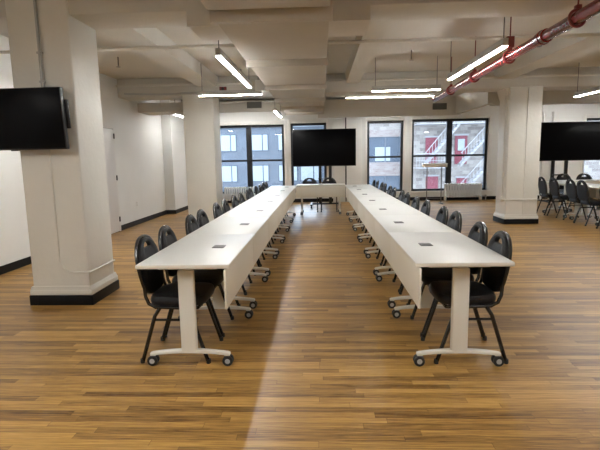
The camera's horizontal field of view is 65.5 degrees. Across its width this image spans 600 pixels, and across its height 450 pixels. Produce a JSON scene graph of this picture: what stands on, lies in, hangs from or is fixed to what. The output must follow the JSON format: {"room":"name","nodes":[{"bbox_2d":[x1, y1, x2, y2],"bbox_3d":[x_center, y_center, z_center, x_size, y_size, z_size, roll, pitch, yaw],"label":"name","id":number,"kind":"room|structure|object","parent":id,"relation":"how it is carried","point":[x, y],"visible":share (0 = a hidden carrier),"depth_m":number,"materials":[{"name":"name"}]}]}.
{"room":"conference room","nodes":[
{"label":"conference room","id":0,"kind":"room"},
{"bbox_2d":[0,35,187,265],"bbox_3d":[-3.926,-0.723,4.698,0.550,3.050,21.160,-1,8,3],"label":"wall","id":1,"kind":"structure","parent":0,"point":[150,149],"depth_m":10.02,"materials":[{"name":"paint"}]},
{"bbox_2d":[0,206,187,274],"bbox_3d":[-3.746,0.747,4.801,0.265,0.105,20.960,-1,8,3],"label":"baseboard","id":2,"kind":"structure","parent":1,"relation":"attached to","point":[26,261],"depth_m":9.76,"materials":[{"name":"black plastic"}]},
{"bbox_2d":[103,124,121,233],"bbox_3d":[-3.691,-0.848,8.887,0.045,2.100,1.040,-1,8,3],"label":"door","id":3,"kind":"structure","parent":1,"relation":"in","point":[109,136],"depth_m":9.13,"materials":[{"name":"white paint"}]},
{"bbox_2d":[137,102,182,114],"bbox_3d":[-2.797,-2.697,10.816,1.700,0.200,0.680,-1,8,3],"label":"beam","id":4,"kind":"structure","parent":1,"relation":"attached to","point":[175,108],"depth_m":10.50,"materials":[{"name":"paint"}]},
{"bbox_2d":[0,33,599,53],"bbox_3d":[2.090,-2.258,5.651,11.880,0.042,0.044,-1,8,3],"label":"ceiling pipe","id":5,"kind":"object","parent":1,"relation":"attached to","point":[576,34],"visible":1,"depth_m":5.69,"materials":[{"name":"grey metal"}]},
{"bbox_2d":[115,73,599,86],"bbox_3d":[2.239,-2.846,9.099,11.880,0.066,0.048,-1,8,3],"label":"ceiling pipe","id":6,"kind":"object","parent":1,"relation":"attached to","point":[591,74],"visible":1,"depth_m":9.10,"materials":[{"name":"grey metal"}]},
{"bbox_2d":[0,198,599,449],"bbox_3d":[4.166,0.829,4.469,16.700,0.250,21.560,-1,8,3],"label":"floor","id":7,"kind":"structure","parent":0,"point":[322,361],"depth_m":3.30,"materials":[{"name":"brown wood"}]},
{"bbox_2d":[5,0,119,304],"bbox_3d":[-2.381,-0.755,4.722,0.645,3.050,0.610,-1,8,3],"label":"column","id":8,"kind":"structure","parent":7,"relation":"on","point":[68,45],"depth_m":4.54,"materials":[{"name":"paint"}]},
{"bbox_2d":[0,87,70,150],"bbox_3d":[-2.606,-0.967,4.315,1.005,0.559,0.183,0,8,4],"label":"television","id":9,"kind":"object","parent":8,"relation":"attached to","point":[35,118],"visible":1,"depth_m":4.23,"materials":[{"name":"black plastic"}]},
{"bbox_2d":[33,0,45,86],"bbox_3d":[-2.404,-1.693,4.293,0.050,1.050,0.034,-1,8,3],"label":"conduit pipe","id":10,"kind":"object","parent":8,"relation":"attached to","point":[39,52],"visible":0.84,"depth_m":4.29,"materials":[{"name":"grey"}]},
{"bbox_2d":[48,149,114,272],"bbox_3d":[-2.217,-0.245,4.772,0.317,1.380,0.562,-1,8,3],"label":"conduit pipe","id":11,"kind":"object","parent":8,"relation":"attached to","point":[49,153],"visible":0.94,"depth_m":4.55,"materials":[{"name":"metal"}]},
{"bbox_2d":[134,234,222,363],"bbox_3d":[-0.880,0.503,3.411,0.525,0.878,0.439,-1,8,3],"label":"banquet chair","id":12,"kind":"object","parent":7,"relation":"on","point":[166,296],"visible":0.87,"depth_m":3.27,"materials":[{"name":"black plastic"}]},
{"bbox_2d":[135,234,254,365],"bbox_3d":[-0.731,0.532,3.654,0.620,0.744,1.225,-1,8,3],"label":"conference table","id":13,"kind":"object","parent":7,"relation":"on","point":[233,253],"visible":0.97,"depth_m":3.21,"materials":[{"name":"white laminate"}]},
{"bbox_2d":[158,225,233,337],"bbox_3d":[-0.863,0.435,3.885,0.525,0.878,0.439,-1,8,3],"label":"banquet chair","id":14,"kind":"object","parent":7,"relation":"on","point":[214,276],"visible":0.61,"depth_m":3.75,"materials":[{"name":"black"}]},
{"bbox_2d":[182,95,222,222],"bbox_3d":[-2.028,-1.328,9.873,0.690,2.710,0.630,-1,8,3],"label":"column","id":15,"kind":"structure","parent":7,"relation":"on","point":[197,110],"depth_m":9.60,"materials":[{"name":"paint"}]},
{"bbox_2d":[211,96,216,202],"bbox_3d":[-1.747,-1.374,9.556,0.024,2.500,0.024,-1,8,3],"label":"conduit pipe","id":16,"kind":"object","parent":15,"relation":"attached to","point":[211,96],"visible":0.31,"depth_m":9.52,"materials":[{"name":"metal"}]},
{"bbox_2d":[185,214,246,305],"bbox_3d":[-0.830,0.328,4.623,0.525,0.878,0.439,-1,8,3],"label":"banquet chair","id":17,"kind":"object","parent":7,"relation":"on","point":[190,227],"visible":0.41,"depth_m":4.52,"materials":[{"name":"black plastic"}]},
{"bbox_2d":[196,209,251,292],"bbox_3d":[-0.825,0.261,5.093,0.525,0.878,0.439,-1,8,3],"label":"banquet chair","id":18,"kind":"object","parent":7,"relation":"on","point":[202,218],"visible":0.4,"depth_m":5.02,"materials":[{"name":"black"}]},
{"bbox_2d":[188,217,269,308],"bbox_3d":[-0.678,0.357,4.865,0.620,0.744,1.225,-1,8,3],"label":"conference table","id":19,"kind":"object","parent":7,"relation":"on","point":[258,226],"visible":0.56,"depth_m":4.67,"materials":[{"name":"white laminate"}]},
{"bbox_2d":[213,203,259,275],"bbox_3d":[-0.792,0.154,5.833,0.525,0.878,0.439,-1,8,2],"label":"banquet chair","id":20,"kind":"object","parent":7,"relation":"on","point":[217,211],"visible":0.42,"depth_m":5.70,"materials":[{"name":"black"}]},
{"bbox_2d":[224,187,253,200],"bbox_3d":[-1.856,-0.951,14.900,1.100,0.530,0.200,-1,8,3],"label":"radiator","id":21,"kind":"object","parent":7,"relation":"on","point":[238,189],"visible":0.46,"depth_m":14.84,"materials":[{"name":"white metal"}]},
{"bbox_2d":[222,199,264,266],"bbox_3d":[-0.764,0.086,6.304,0.525,0.878,0.439,-1,8,2],"label":"banquet chair","id":22,"kind":"object","parent":7,"relation":"on","point":[225,206],"visible":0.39,"depth_m":6.17,"materials":[{"name":"black"}]},
{"bbox_2d":[219,206,278,275],"bbox_3d":[-0.625,0.182,6.077,0.620,0.744,1.225,-1,8,3],"label":"conference table","id":23,"kind":"object","parent":7,"relation":"on","point":[238,211],"visible":0.44,"depth_m":5.92,"materials":[{"name":"white laminate"}]},
{"bbox_2d":[231,195,269,254],"bbox_3d":[-0.745,-0.022,7.051,0.525,0.878,0.439,-1,8,3],"label":"banquet chair","id":24,"kind":"object","parent":7,"relation":"on","point":[234,199],"visible":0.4,"depth_m":6.91,"materials":[{"name":"black plastic"}]},
{"bbox_2d":[238,192,273,247],"bbox_3d":[-0.704,-0.090,7.522,0.525,0.878,0.439,-1,8,2],"label":"banquet chair","id":25,"kind":"object","parent":7,"relation":"on","point":[241,197],"visible":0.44,"depth_m":7.37,"materials":[{"name":"black"}]},
{"bbox_2d":[238,198,285,254],"bbox_3d":[-0.573,0.008,7.288,0.620,0.744,1.225,-1,8,3],"label":"conference table","id":26,"kind":"object","parent":7,"relation":"on","point":[250,202],"visible":0.4,"depth_m":7.14,"materials":[{"name":"white laminate"}]},
{"bbox_2d":[246,189,277,239],"bbox_3d":[-0.676,-0.196,8.257,0.525,0.878,0.439,-1,8,3],"label":"banquet chair","id":27,"kind":"object","parent":7,"relation":"on","point":[248,194],"visible":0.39,"depth_m":8.13,"materials":[{"name":"black"}]},
{"bbox_2d":[250,193,289,239],"bbox_3d":[-0.520,-0.167,8.499,0.620,0.744,1.225,-1,8,3],"label":"conference table","id":28,"kind":"object","parent":7,"relation":"on","point":[260,195],"visible":0.45,"depth_m":8.35,"materials":[{"name":"white laminate"}]},
{"bbox_2d":[260,189,293,228],"bbox_3d":[-0.468,-0.342,9.711,0.620,0.744,1.225,-1,8,3],"label":"conference table","id":29,"kind":"object","parent":7,"relation":"on","point":[290,191],"visible":0.41,"depth_m":9.55,"materials":[{"name":"white laminate"}]},
{"bbox_2d":[267,186,295,219],"bbox_3d":[-0.415,-0.516,10.922,0.620,0.744,1.225,-1,8,3],"label":"conference table","id":30,"kind":"object","parent":7,"relation":"on","point":[271,187],"visible":0.44,"depth_m":10.80,"materials":[{"name":"white laminate"}]},
{"bbox_2d":[302,178,317,211],"bbox_3d":[0.257,-0.799,12.342,0.439,0.878,0.525,-1,8,1],"label":"banquet chair","id":31,"kind":"object","parent":7,"relation":"on","point":[305,181],"visible":0.34,"depth_m":12.50,"materials":[{"name":"black"}]},
{"bbox_2d":[296,183,344,214],"bbox_3d":[0.525,-0.659,11.799,1.225,0.744,0.620,-1,8,3],"label":"conference table","id":32,"kind":"object","parent":7,"relation":"on","point":[337,189],"visible":0.99,"depth_m":11.49,"materials":[{"name":"white laminate"}]},
{"bbox_2d":[292,128,355,207],"bbox_3d":[0.691,-1.608,13.289,1.780,2.194,0.850,-1,8,3],"label":"television","id":33,"kind":"object","parent":7,"relation":"on","point":[310,147],"visible":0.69,"depth_m":13.08,"materials":[{"name":"black plastic"}]},
{"bbox_2d":[321,177,337,211],"bbox_3d":[0.768,-0.808,12.338,0.439,0.878,0.525,-1,8,4],"label":"banquet chair","id":34,"kind":"object","parent":7,"relation":"on","point":[324,181],"visible":0.41,"depth_m":12.49,"materials":[{"name":"black"}]},
{"bbox_2d":[345,184,375,219],"bbox_3d":[1.385,-0.538,10.841,0.620,0.744,1.225,-1,8,3],"label":"conference table","id":35,"kind":"object","parent":7,"relation":"on","point":[361,185],"visible":0.32,"depth_m":10.67,"materials":[{"name":"white laminate"}]},
{"bbox_2d":[348,188,382,227],"bbox_3d":[1.332,-0.363,9.629,0.620,0.744,1.225,-1,8,3],"label":"conference table","id":36,"kind":"object","parent":7,"relation":"on","point":[349,189],"visible":0.39,"depth_m":9.39,"materials":[{"name":"white laminate"}]},
{"bbox_2d":[351,192,391,238],"bbox_3d":[1.279,-0.188,8.418,0.620,0.744,1.225,-1,8,3],"label":"conference table","id":37,"kind":"object","parent":7,"relation":"on","point":[355,194],"visible":0.47,"depth_m":8.28,"materials":[{"name":"white laminate"}]},
{"bbox_2d":[360,183,386,228],"bbox_3d":[1.466,-0.395,9.372,0.525,0.878,0.439,-1,8,2],"label":"banquet chair","id":38,"kind":"object","parent":7,"relation":"on","point":[384,188],"visible":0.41,"depth_m":9.22,"materials":[{"name":"black plastic"}]},
{"bbox_2d":[362,185,391,230],"bbox_3d":[1.426,-0.289,8.639,0.525,0.878,0.439,-1,8,2],"label":"banquet chair","id":39,"kind":"object","parent":7,"relation":"on","point":[389,190],"visible":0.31,"depth_m":8.52,"materials":[{"name":"black"}]},
{"bbox_2d":[364,187,395,238],"bbox_3d":[1.404,-0.221,8.165,0.525,0.878,0.439,-1,8,2],"label":"banquet chair","id":40,"kind":"object","parent":7,"relation":"on","point":[393,192],"visible":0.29,"depth_m":8.02,"materials":[{"name":"black"}]},
{"bbox_2d":[356,197,404,253],"bbox_3d":[1.227,-0.014,7.207,0.620,0.744,1.225,-1,8,3],"label":"conference table","id":41,"kind":"object","parent":7,"relation":"on","point":[362,201],"visible":0.51,"depth_m":7.07,"materials":[{"name":"white laminate"}]},
{"bbox_2d":[369,190,404,245],"bbox_3d":[1.382,-0.114,7.423,0.525,0.878,0.439,-1,8,2],"label":"banquet chair","id":42,"kind":"object","parent":7,"relation":"on","point":[402,193],"visible":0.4,"depth_m":7.30,"materials":[{"name":"black"}]},
{"bbox_2d":[372,192,409,253],"bbox_3d":[1.356,-0.046,6.955,0.525,0.878,0.439,-1,8,2],"label":"banquet chair","id":43,"kind":"object","parent":7,"relation":"on","point":[406,199],"visible":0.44,"depth_m":6.81,"materials":[{"name":"black"}]},
{"bbox_2d":[363,204,425,275],"bbox_3d":[1.174,0.161,5.995,0.620,0.744,1.225,-1,8,3],"label":"conference table","id":44,"kind":"object","parent":7,"relation":"on","point":[382,209],"visible":0.44,"depth_m":5.82,"materials":[{"name":"white laminate"}]},
{"bbox_2d":[376,196,419,265],"bbox_3d":[1.303,0.061,6.214,0.525,0.878,0.439,-1,8,2],"label":"banquet chair","id":45,"kind":"object","parent":7,"relation":"on","point":[415,204],"visible":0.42,"depth_m":6.07,"materials":[{"name":"black"}]},
{"bbox_2d":[383,199,430,274],"bbox_3d":[1.311,0.129,5.740,0.525,0.878,0.439,-1,8,3],"label":"banquet chair","id":46,"kind":"object","parent":7,"relation":"on","point":[425,208],"visible":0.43,"depth_m":5.61,"materials":[{"name":"black plastic"}]},
{"bbox_2d":[373,215,456,307],"bbox_3d":[1.122,0.336,4.784,0.620,0.744,1.225,-1,8,3],"label":"conference table","id":47,"kind":"object","parent":7,"relation":"on","point":[384,224],"visible":0.5,"depth_m":4.61,"materials":[{"name":"white laminate"}]},
{"bbox_2d":[392,206,447,291],"bbox_3d":[1.288,0.235,4.999,0.525,0.878,0.439,-1,8,3],"label":"banquet chair","id":48,"kind":"object","parent":7,"relation":"on","point":[442,215],"visible":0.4,"depth_m":4.87,"materials":[{"name":"black"}]},
{"bbox_2d":[399,211,461,304],"bbox_3d":[1.263,0.303,4.530,0.525,0.878,0.439,-1,8,2],"label":"banquet chair","id":49,"kind":"object","parent":7,"relation":"on","point":[456,224],"visible":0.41,"depth_m":4.40,"materials":[{"name":"black"}]},
{"bbox_2d":[422,163,446,203],"bbox_3d":[3.938,-1.215,13.711,0.680,1.180,0.440,-1,8,3],"label":"table","id":50,"kind":"object","parent":7,"relation":"on","point":[427,165],"visible":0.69,"depth_m":13.55,"materials":[{"name":"grey wood"}]},
{"bbox_2d":[422,163,446,166],"bbox_3d":[3.928,-1.744,13.635,0.680,0.110,0.280,-1,8,3],"label":"tray","id":51,"kind":"object","parent":50,"relation":"on","point":[425,164],"depth_m":13.50,"materials":[{"name":"white paint"}]},
{"bbox_2d":[410,221,487,336],"bbox_3d":[1.206,0.410,3.793,0.525,0.878,0.439,-1,8,2],"label":"banquet chair","id":52,"kind":"object","parent":7,"relation":"on","point":[429,275],"visible":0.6,"depth_m":3.66,"materials":[{"name":"black"}]},
{"bbox_2d":[388,232,514,366],"bbox_3d":[1.069,0.510,3.573,0.620,0.744,1.225,-1,8,3],"label":"conference table","id":53,"kind":"object","parent":7,"relation":"on","point":[409,251],"visible":0.95,"depth_m":3.13,"materials":[{"name":"white laminate"}]},
{"bbox_2d":[444,183,486,200],"bbox_3d":[5.177,-1.039,14.582,1.307,0.540,0.200,-1,8,3],"label":"radiator","id":54,"kind":"object","parent":7,"relation":"on","point":[463,188],"visible":1,"depth_m":14.54,"materials":[{"name":"white metal"}]},
{"bbox_2d":[421,230,511,363],"bbox_3d":[1.176,0.479,3.318,0.525,0.878,0.439,-1,8,2],"label":"banquet chair","id":55,"kind":"object","parent":7,"relation":"on","point":[494,279],"visible":0.86,"depth_m":3.17,"materials":[{"name":"black"}]},
{"bbox_2d":[493,86,542,223],"bbox_3d":[4.442,-1.403,9.566,0.745,2.710,0.600,-1,8,3],"label":"column","id":56,"kind":"structure","parent":7,"relation":"on","point":[508,211],"depth_m":9.33,"materials":[{"name":"paint"}]},
{"bbox_2d":[499,94,537,201],"bbox_3d":[4.412,-1.536,9.338,0.690,2.160,0.195,-1,8,3],"label":"conduit pipe","id":57,"kind":"object","parent":56,"relation":"attached to","point":[501,198],"visible":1,"depth_m":9.39,"materials":[{"name":"metal"}]},
{"bbox_2d":[522,87,528,214],"bbox_3d":[4.486,-1.448,9.274,0.020,2.500,0.020,-1,8,3],"label":"conduit pipe","id":58,"kind":"object","parent":56,"relation":"attached to","point":[528,87],"visible":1,"depth_m":9.26,"materials":[{"name":"paint"}]},
{"bbox_2d":[537,177,564,214],"bbox_3d":[5.846,-0.689,10.864,0.525,0.878,0.439,-1,8,3],"label":"banquet chair","id":59,"kind":"object","parent":7,"relation":"on","point":[542,185],"visible":0.77,"depth_m":10.79,"materials":[{"name":"black"}]},
{"bbox_2d":[547,177,578,217],"bbox_3d":[5.857,-0.622,10.391,0.525,0.878,0.439,-1,8,2],"label":"banquet chair","id":60,"kind":"object","parent":7,"relation":"on","point":[553,186],"visible":0.89,"depth_m":10.30,"materials":[{"name":"black fabric"}]},
{"bbox_2d":[556,174,570,207],"bbox_3d":[6.920,-0.880,12.061,0.439,0.878,0.525,-1,8,0],"label":"banquet chair","id":61,"kind":"object","parent":7,"relation":"on","point":[561,187],"visible":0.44,"depth_m":12.21,"materials":[{"name":"black"}]},
{"bbox_2d":[537,121,599,204],"bbox_3d":[7.503,-1.716,12.978,1.800,2.249,0.850,-1,8,3],"label":"television","id":62,"kind":"object","parent":7,"relation":"on","point":[559,141],"visible":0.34,"depth_m":12.77,"materials":[{"name":"black plastic"}]},
{"bbox_2d":[542,181,595,217],"bbox_3d":[6.085,-0.593,10.629,0.620,0.744,1.225,-1,8,3],"label":"conference table","id":63,"kind":"object","parent":7,"relation":"on","point":[592,192],"visible":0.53,"depth_m":10.20,"materials":[{"name":"white laminate"}]},
{"bbox_2d":[557,179,599,211],"bbox_3d":[7.016,-0.731,11.466,1.225,0.744,0.620,-1,8,3],"label":"conference table","id":64,"kind":"object","parent":7,"relation":"on","point":[595,181],"visible":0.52,"depth_m":11.40,"materials":[{"name":"white laminate"}]},
{"bbox_2d":[563,179,596,221],"bbox_3d":[5.809,-0.515,9.652,0.525,0.878,0.439,-1,8,2],"label":"banquet chair","id":65,"kind":"object","parent":7,"relation":"on","point":[571,191],"visible":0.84,"depth_m":9.63,"materials":[{"name":"black"}]},
{"bbox_2d":[569,184,599,225],"bbox_3d":[6.032,-0.419,9.417,0.620,0.744,1.225,-1,8,3],"label":"conference table","id":66,"kind":"object","parent":7,"relation":"on","point":[590,186],"visible":0.56,"depth_m":9.88,"materials":[{"name":"white laminate"}]},
{"bbox_2d":[573,180,599,225],"bbox_3d":[5.761,-0.446,9.181,0.525,0.878,0.439,-1,8,3],"label":"banquet chair","id":67,"kind":"object","parent":7,"relation":"on","point":[582,190],"visible":0.96,"depth_m":9.11,"materials":[{"name":"black fabric"}]},
{"bbox_2d":[573,173,599,208],"bbox_3d":[7.421,-0.886,12.038,0.439,0.878,0.525,0,8,5],"label":"banquet chair","id":68,"kind":"object","parent":7,"relation":"on","point":[579,177],"visible":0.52,"depth_m":12.20,"materials":[{"name":"black fabric"}]},
{"bbox_2d":[0,14,599,100],"bbox_3d":[4.106,-2.462,3.997,16.700,0.300,21.560,-1,8,3],"label":"ceiling","id":69,"kind":"structure","parent":0,"point":[390,57],"depth_m":7.34,"materials":[{"name":"paint"}]},
{"bbox_2d":[101,28,217,86],"bbox_3d":[-1.964,-2.544,7.070,0.440,0.190,4.660,-1,8,3],"label":"beam","id":70,"kind":"structure","parent":69,"relation":"attached to","point":[180,62],"depth_m":6.63,"materials":[{"name":"paint"}]},
{"bbox_2d":[198,70,261,96],"bbox_3d":[-1.209,-2.517,8.033,1.100,0.564,0.056,-1,8,3],"label":"strip light","id":71,"kind":"object","parent":69,"relation":"hanging from","point":[215,92],"visible":0.94,"depth_m":8.04,"materials":[{"name":"grey"}]},
{"bbox_2d":[200,94,261,96],"bbox_3d":[-1.204,-2.245,8.072,1.084,0.014,0.050,-1,8,3],"label":"diffuser","id":72,"kind":"object","parent":71,"relation":"attached to","point":[201,95],"depth_m":8.05,"materials":[{"name":"white plastic"}]},
{"bbox_2d":[215,40,251,87],"bbox_3d":[-0.833,-2.244,6.083,0.056,0.564,2.280,-1,8,3],"label":"strip light","id":73,"kind":"object","parent":69,"relation":"hanging from","point":[219,53],"visible":0.93,"depth_m":5.67,"materials":[{"name":"grey plastic"}]},
{"bbox_2d":[216,56,250,87],"bbox_3d":[-0.828,-1.972,6.123,0.050,0.014,2.264,-1,8,3],"label":"diffuser","id":74,"kind":"object","parent":73,"relation":"attached to","point":[223,59],"depth_m":5.86,"materials":[{"name":"white plastic"}]},
{"bbox_2d":[219,100,283,112],"bbox_3d":[-1.374,-3.396,13.708,3.800,0.310,1.960,-1,8,3],"label":"beam","id":75,"kind":"structure","parent":69,"relation":"attached to","point":[268,105],"depth_m":12.76,"materials":[{"name":"paint"}]},
{"bbox_2d":[246,100,262,108],"bbox_3d":[-1.247,-3.271,12.714,0.460,0.230,0.030,-1,8,3],"label":"air vent","id":76,"kind":"object","parent":75,"relation":"attached to","point":[249,104],"visible":1,"depth_m":12.71,"materials":[{"name":"metal"}]},
{"bbox_2d":[247,102,261,107],"bbox_3d":[-1.247,-3.270,12.711,0.400,0.170,0.024,-1,8,3],"label":"grille","id":77,"kind":"object","parent":76,"relation":"attached to","point":[249,104],"depth_m":12.71,"materials":[{"name":"grey metal"}]},
{"bbox_2d":[274,98,281,117],"bbox_3d":[-0.559,-3.058,11.719,0.056,0.564,1.700,-1,8,3],"label":"strip light","id":78,"kind":"object","parent":69,"relation":"hanging from","point":[276,111],"visible":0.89,"depth_m":11.58,"materials":[{"name":"grey plastic"}]},
{"bbox_2d":[186,0,370,114],"bbox_3d":[-0.154,-2.143,5.257,1.650,0.515,13.955,-1,8,3],"label":"air duct","id":79,"kind":"object","parent":69,"relation":"hanging from","point":[284,42],"visible":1,"depth_m":4.46,"materials":[{"name":"paint"}]},
{"bbox_2d":[0,0,599,32],"bbox_3d":[4.120,-2.192,4.240,16.100,0.305,0.515,-1,8,3],"label":"beam","id":80,"kind":"structure","parent":69,"relation":"attached to","point":[97,14],"depth_m":4.31,"materials":[{"name":"paint"}]},
{"bbox_2d":[117,67,599,100],"bbox_3d":[4.343,-2.905,9.379,16.100,0.360,0.550,-1,8,3],"label":"beam","id":81,"kind":"structure","parent":69,"relation":"attached to","point":[584,82],"depth_m":9.25,"materials":[{"name":"paint"}]},
{"bbox_2d":[124,91,197,95],"bbox_3d":[-2.540,-2.621,9.299,1.951,0.068,0.040,-1,8,3],"label":"conduit pipe","id":82,"kind":"object","parent":81,"relation":"attached to","point":[195,92],"visible":0.71,"depth_m":9.29,"materials":[{"name":"grey metal"}]},
{"bbox_2d":[345,21,390,82],"bbox_3d":[0.943,-2.579,6.939,0.300,0.190,4.660,-1,8,3],"label":"beam","id":83,"kind":"structure","parent":69,"relation":"attached to","point":[361,55],"depth_m":6.63,"materials":[{"name":"paint"}]},
{"bbox_2d":[346,93,433,97],"bbox_3d":[2.368,-3.428,12.327,2.300,0.109,0.056,-1,8,3],"label":"strip light","id":84,"kind":"object","parent":69,"relation":"hanging from","point":[429,94],"visible":0.77,"depth_m":12.30,"materials":[{"name":"grey"}]},
{"bbox_2d":[360,96,427,97],"bbox_3d":[2.369,-3.381,12.334,2.284,0.014,0.050,-1,8,3],"label":"diffuser","id":85,"kind":"object","parent":84,"relation":"attached to","point":[360,96],"depth_m":12.31,"materials":[{"name":"white plastic"}]},
{"bbox_2d":[372,56,440,91],"bbox_3d":[1.786,-2.546,7.848,1.150,0.564,0.056,-1,8,3],"label":"strip light","id":86,"kind":"object","parent":69,"relation":"hanging from","point":[375,88],"visible":0.99,"depth_m":7.86,"materials":[{"name":"grey metal"}]},
{"bbox_2d":[372,89,439,91],"bbox_3d":[1.790,-2.273,7.887,1.134,0.014,0.050,-1,8,3],"label":"diffuser","id":87,"kind":"object","parent":86,"relation":"attached to","point":[373,90],"depth_m":7.87,"materials":[{"name":"white plastic"}]},
{"bbox_2d":[447,17,508,79],"bbox_3d":[2.147,-2.257,5.791,0.056,0.564,2.120,-1,8,3],"label":"strip light","id":88,"kind":"object","parent":69,"relation":"hanging from","point":[501,44],"visible":0.96,"depth_m":5.46,"materials":[{"name":"grey plastic"}]},
{"bbox_2d":[448,46,507,79],"bbox_3d":[2.152,-1.985,5.830,0.050,0.014,2.104,-1,8,3],"label":"diffuser","id":89,"kind":"object","parent":88,"relation":"attached to","point":[497,49],"depth_m":5.59,"materials":[{"name":"white plastic"}]},
{"bbox_2d":[432,0,599,101],"bbox_3d":[2.172,-1.737,2.462,0.158,0.629,13.556,0,8,4],"label":"pipe","id":90,"kind":"object","parent":69,"relation":"hanging from","point":[579,14],"visible":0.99,"depth_m":4.64,"materials":[{"name":"red metal"}]},
{"bbox_2d":[489,90,599,105],"bbox_3d":[8.705,-3.311,11.866,7.600,0.360,0.160,-1,8,3],"label":"beam","id":91,"kind":"structure","parent":69,"relation":"attached to","point":[554,96],"depth_m":11.88,"materials":[{"name":"paint"}]},
{"bbox_2d":[494,15,599,78],"bbox_3d":[3.880,-2.613,6.807,0.400,0.190,4.660,-1,8,3],"label":"beam","id":92,"kind":"structure","parent":69,"relation":"attached to","point":[556,49],"depth_m":7.00,"materials":[{"name":"paint"}]},
{"bbox_2d":[574,67,599,96],"bbox_3d":[5.096,-2.534,7.554,0.056,0.624,2.300,-1,8,3],"label":"strip light","id":93,"kind":"object","parent":69,"relation":"hanging from","point":[595,89],"visible":1,"depth_m":8.35,"materials":[{"name":"grey"}]},
{"bbox_2d":[220,103,599,198],"bbox_3d":[4.593,-2.322,14.756,16.700,3.050,0.320,-1,8,3],"label":"wall","id":94,"kind":"structure","parent":0,"point":[567,112],"depth_m":14.57,"materials":[{"name":"paint"}]},
{"bbox_2d":[220,121,287,194],"bbox_3d":[-1.633,-2.123,14.944,2.520,2.310,0.240,-1,8,3],"label":"window","id":95,"kind":"structure","parent":94,"relation":"in","point":[248,125],"depth_m":14.88,"materials":[{"name":"black"}]},
{"bbox_2d":[287,119,328,185],"bbox_3d":[0.279,-2.156,14.856,1.370,2.330,0.240,-1,8,3],"label":"window","id":96,"kind":"structure","parent":94,"relation":"in","point":[320,122],"depth_m":14.77,"materials":[{"name":"black"}]},
{"bbox_2d":[333,120,361,201],"bbox_3d":[1.490,-1.998,14.695,0.900,2.540,0.160,-1,8,3],"label":"pilaster","id":97,"kind":"object","parent":94,"relation":"attached to","point":[354,173],"depth_m":14.64,"materials":[{"name":"white paint"}]},
{"bbox_2d":[345,118,346,200],"bbox_3d":[1.433,-2.143,14.581,0.033,2.820,0.033,3,9,25],"label":"conduit pipe","id":98,"kind":"object","parent":97,"relation":"attached to","point":[345,118],"visible":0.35,"depth_m":14.67,"materials":[{"name":"black plastic"}]},
{"bbox_2d":[364,117,406,192],"bbox_3d":[2.687,-2.194,14.746,1.370,2.350,0.240,-1,8,3],"label":"window","id":99,"kind":"structure","parent":94,"relation":"in","point":[381,120],"depth_m":14.69,"materials":[{"name":"black"}]},
{"bbox_2d":[318,92,493,117],"bbox_3d":[2.299,-3.063,12.155,3.670,0.460,4.810,-1,8,3],"label":"beam","id":100,"kind":"structure","parent":94,"relation":"attached to","point":[464,102],"depth_m":12.09,"materials":[{"name":"paint"}]},
{"bbox_2d":[431,102,447,110],"bbox_3d":[3.600,-3.059,12.028,0.420,0.220,0.030,-1,8,3],"label":"air vent","id":101,"kind":"object","parent":100,"relation":"attached to","point":[435,106],"visible":1,"depth_m":12.03,"materials":[{"name":"metal"}]},
{"bbox_2d":[433,103,446,109],"bbox_3d":[3.600,-3.059,12.025,0.360,0.160,0.024,-1,8,3],"label":"grille","id":102,"kind":"object","parent":101,"relation":"attached to","point":[436,106],"depth_m":12.02,"materials":[{"name":"grey metal"}]},
{"bbox_2d":[227,195,590,202],"bbox_3d":[4.747,-0.845,14.793,15.830,0.110,0.015,-1,8,3],"label":"baseboard","id":103,"kind":"structure","parent":94,"relation":"attached to","point":[483,197],"depth_m":14.80,"materials":[{"name":"black plastic"}]},
{"bbox_2d":[407,114,492,192],"bbox_3d":[4.689,-2.228,14.654,2.600,2.370,0.240,-1,8,3],"label":"window","id":104,"kind":"structure","parent":94,"relation":"in","point":[448,119],"depth_m":14.63,"materials":[{"name":"black metal"}]},
{"bbox_2d":[539,112,558,198],"bbox_3d":[7.704,-2.136,14.436,0.420,2.660,0.100,-1,8,3],"label":"window","id":105,"kind":"structure","parent":94,"relation":"attached to","point":[555,115],"depth_m":14.42,"materials":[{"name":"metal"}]},
{"bbox_2d":[580,114,599,176],"bbox_3d":[9.909,-2.255,14.424,2.490,2.300,0.240,-1,8,3],"label":"window","id":106,"kind":"structure","parent":94,"relation":"in","point":[593,117],"depth_m":14.36,"materials":[{"name":"black"}]},
{"label":"outside","id":107,"kind":"structure","parent":0,"visible":0},
{"bbox_3d":[12.462,3.852,53.309,140.000,0.400,74.600,-1,8,3],"label":"street","id":108,"kind":"object","parent":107,"visible":0},
{"bbox_2d":[220,125,323,191],"bbox_3d":[-12.105,-3.171,52.048,31.200,14.750,13.200,-1,8,3],"label":"office building","id":109,"kind":"structure","parent":108,"relation":"on","point":[266,141],"depth_m":44.71,"materials":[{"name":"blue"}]},
{"bbox_2d":[369,123,399,188],"bbox_3d":[6.069,-4.438,43.593,5.500,19.000,12.000,-1,8,3],"label":"apartment building","id":110,"kind":"structure","parent":108,"relation":"on","point":[384,139],"depth_m":37.40,"materials":[{"name":"paint"}]},
{"bbox_2d":[413,121,599,188],"bbox_3d":[18.308,-5.919,41.786,19.050,22.000,14.100,-1,8,3],"label":"brick building","id":111,"kind":"structure","parent":108,"relation":"on","point":[424,136],"depth_m":35.09,"materials":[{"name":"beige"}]},
{"bbox_2d":[413,121,484,187],"bbox_3d":[11.313,-4.774,34.450,5.632,7.390,1.335,-1,8,3],"label":"fire escape","id":112,"kind":"object","parent":111,"relation":"attached to","point":[456,125],"visible":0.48,"depth_m":33.89,"materials":[{"name":"grey paint"}]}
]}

